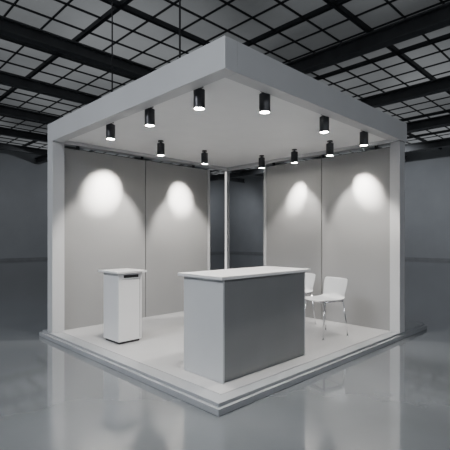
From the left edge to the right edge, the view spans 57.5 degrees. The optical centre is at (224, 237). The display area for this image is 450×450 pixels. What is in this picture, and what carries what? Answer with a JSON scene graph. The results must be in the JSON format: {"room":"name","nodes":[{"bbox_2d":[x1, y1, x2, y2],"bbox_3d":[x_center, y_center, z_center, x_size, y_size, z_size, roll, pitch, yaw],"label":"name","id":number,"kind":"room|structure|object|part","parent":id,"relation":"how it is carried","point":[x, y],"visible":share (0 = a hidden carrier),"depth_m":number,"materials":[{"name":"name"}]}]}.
{"room":"exhibition hall","nodes":[
{"label":"exhibition hall","id":0,"kind":"room"},
{"bbox_2d":[0,150,224,258],"bbox_3d":[-12.992,-2.100,25.726,37.000,7.400,0.300,0,0,-45],"label":"wall","id":1,"kind":"structure","parent":0,"point":[23,182],"depth_m":26.02,"materials":[{"name":"grey paint"}]},
{"bbox_2d":[0,251,224,260],"bbox_3d":[-12.873,1.325,25.605,37.000,0.150,0.040,0,0,-45],"label":"baseboard","id":2,"kind":"structure","parent":1,"relation":"attached to","point":[35,258],"depth_m":25.98,"materials":[{"name":"grey"}]},
{"bbox_2d":[35,2,449,180],"bbox_3d":[0.722,-4.940,13.055,27.100,0.380,37.000,0,0,-45],"label":"steel beams","id":3,"kind":"structure","parent":1,"relation":"attached to","point":[438,17],"depth_m":11.41,"materials":[{"name":"black metal"}]},
{"bbox_2d":[0,253,449,449],"bbox_3d":[0.080,1.500,12.424,37.000,0.200,37.000,0,0,-45],"label":"floor","id":4,"kind":"structure","parent":0,"point":[396,395],"depth_m":3.51,"materials":[{"name":"concrete"}]},
{"bbox_2d":[39,0,426,415],"bbox_3d":[0.233,-2.025,6.083,4.430,6.850,3.740,0,0,-45],"label":"booth","id":5,"kind":"object","parent":4,"relation":"on","point":[341,216],"visible":0.87,"depth_m":5.88,"materials":[{"name":"paint"}]},
{"bbox_3d":[-2.382,-0.013,5.777,0.170,2.654,0.170,0,0,-44],"label":"post","id":6,"kind":"part","parent":5,"relation":"part of","materials":[{"name":"paint"}]},
{"bbox_2d":[106,122,114,139],"bbox_3d":[-1.365,-1.284,4.892,0.105,0.212,0.105,0,0,-45],"label":"ceiling spotlight","id":7,"kind":"object","parent":5,"relation":"attached to","point":[110,128],"visible":0.81,"depth_m":4.85,"materials":[{"name":"black metal"}]},
{"bbox_2d":[98,268,146,343],"bbox_3d":[-1.317,0.860,5.264,0.430,0.900,0.475,0,0,-45],"label":"pedestal","id":8,"kind":"object","parent":5,"relation":"on","point":[123,286],"visible":1,"depth_m":5.14,"materials":[{"name":"white metal"}]},
{"bbox_2d":[145,106,154,126],"bbox_3d":[-0.790,-1.284,4.307,0.105,0.212,0.105,0,0,-45],"label":"ceiling spotlight","id":9,"kind":"object","parent":5,"relation":"attached to","point":[150,112],"visible":0.85,"depth_m":4.26,"materials":[{"name":"black metal"}]},
{"bbox_2d":[157,140,164,155],"bbox_3d":[-0.918,-1.284,5.864,0.105,0.212,0.105,0,0,-45],"label":"ceiling spotlight","id":10,"kind":"object","parent":5,"relation":"attached to","point":[160,146],"visible":1,"depth_m":5.82,"materials":[{"name":"black metal"}]},
{"bbox_2d":[193,86,204,110],"bbox_3d":[-0.236,-1.284,3.743,0.105,0.212,0.105,0,0,-45],"label":"ceiling spotlight","id":11,"kind":"object","parent":5,"relation":"attached to","point":[198,94],"visible":0.9,"depth_m":3.70,"materials":[{"name":"black metal"}]},
{"bbox_2d":[201,150,207,164],"bbox_3d":[-0.325,-1.284,6.530,0.105,0.212,0.105,0,0,-45],"label":"ceiling spotlight","id":12,"kind":"object","parent":5,"relation":"attached to","point":[204,156],"visible":1,"depth_m":6.49,"materials":[{"name":"black metal"}]},
{"bbox_2d":[178,266,310,383],"bbox_3d":[0.246,0.828,4.333,1.385,0.965,0.635,0,0,-45],"label":"counter","id":13,"kind":"object","parent":5,"relation":"on","point":[239,322],"depth_m":3.96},
{"bbox_2d":[259,155,264,168],"bbox_3d":[0.619,-1.284,6.911,0.105,0.212,0.105,0,0,-45],"label":"ceiling spotlight","id":14,"kind":"object","parent":5,"relation":"attached to","point":[261,159],"visible":1,"depth_m":6.87,"materials":[{"name":"black metal"}]},
{"bbox_2d":[259,91,269,113],"bbox_3d":[0.373,-1.284,3.851,0.105,0.212,0.105,0,0,-45],"label":"ceiling spotlight","id":15,"kind":"object","parent":5,"relation":"attached to","point":[264,98],"visible":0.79,"depth_m":3.81,"materials":[{"name":"black metal"}]},
{"bbox_2d":[291,149,297,163],"bbox_3d":[1.089,-1.284,6.433,0.105,0.212,0.105,0,0,-45],"label":"ceiling spotlight","id":16,"kind":"object","parent":5,"relation":"attached to","point":[294,154],"visible":1,"depth_m":6.39,"materials":[{"name":"black metal"}]},
{"bbox_2d":[305,273,315,324],"bbox_3d":[1.085,0.929,6.257,0.499,0.765,0.433,0,0,-34],"label":"chair","id":17,"kind":"object","parent":5,"relation":"on","point":[309,277],"visible":0.27,"depth_m":6.26,"materials":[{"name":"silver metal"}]},
{"bbox_2d":[319,115,328,133],"bbox_3d":[1.108,-1.284,4.573,0.105,0.212,0.105,0,0,-45],"label":"ceiling spotlight","id":18,"kind":"object","parent":5,"relation":"attached to","point":[323,120],"visible":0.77,"depth_m":4.53,"materials":[{"name":"black metal"}]},
{"bbox_2d":[305,277,348,340],"bbox_3d":[1.355,0.929,5.540,0.499,0.765,0.433,0,0,-30],"label":"chair","id":19,"kind":"object","parent":5,"relation":"on","point":[334,289],"visible":0.99,"depth_m":5.59,"materials":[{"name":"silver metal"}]},
{"bbox_2d":[326,140,333,155],"bbox_3d":[1.501,-1.284,5.871,0.105,0.212,0.105,0,0,-45],"label":"ceiling spotlight","id":20,"kind":"object","parent":5,"relation":"attached to","point":[329,146],"visible":1,"depth_m":5.83,"materials":[{"name":"black metal"}]},
{"bbox_2d":[360,130,367,145],"bbox_3d":[1.771,-1.284,5.225,0.105,0.212,0.105,0,0,-45],"label":"ceiling spotlight","id":21,"kind":"object","parent":5,"relation":"attached to","point":[363,135],"visible":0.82,"depth_m":5.18,"materials":[{"name":"black metal"}]},
{"bbox_3d":[2.416,-0.013,5.746,0.170,2.654,0.140,0,0,-44],"label":"post","id":22,"kind":"part","parent":5,"relation":"part of","materials":[{"name":"paint"}]},
{"bbox_2d":[0,0,449,174],"bbox_3d":[0.080,-5.700,12.424,37.000,0.200,37.000,0,0,-45],"label":"ceiling","id":23,"kind":"structure","parent":0,"point":[227,17],"depth_m":11.57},
{"bbox_2d":[0,0,449,174],"bbox_3d":[0.080,-5.533,12.424,37.000,0.126,37.000,0,0,-45],"label":"grid","id":24,"kind":"object","parent":23,"relation":"attached to","point":[123,5],"depth_m":11.89,"materials":[{"name":"black metal"}]},
{"bbox_2d":[230,146,449,258],"bbox_3d":[13.382,-2.100,25.496,0.300,7.400,37.000,0,0,-45],"label":"wall","id":25,"kind":"structure","parent":0,"point":[427,172],"depth_m":26.37,"materials":[{"name":"grey paint"}]},
{"bbox_2d":[0,15,406,182],"bbox_3d":[-1.322,-5.170,13.851,37.000,0.340,29.260,0,0,-45],"label":"steel beams","id":26,"kind":"structure","parent":25,"relation":"attached to","point":[9,27],"depth_m":13.27,"materials":[{"name":"black metal"}]},
{"bbox_2d":[230,251,449,260],"bbox_3d":[13.275,1.325,25.363,0.040,0.150,36.960,0,0,-45],"label":"baseboard","id":27,"kind":"structure","parent":25,"relation":"attached to","point":[408,258],"depth_m":26.38,"materials":[{"name":"grey"}]}
]}

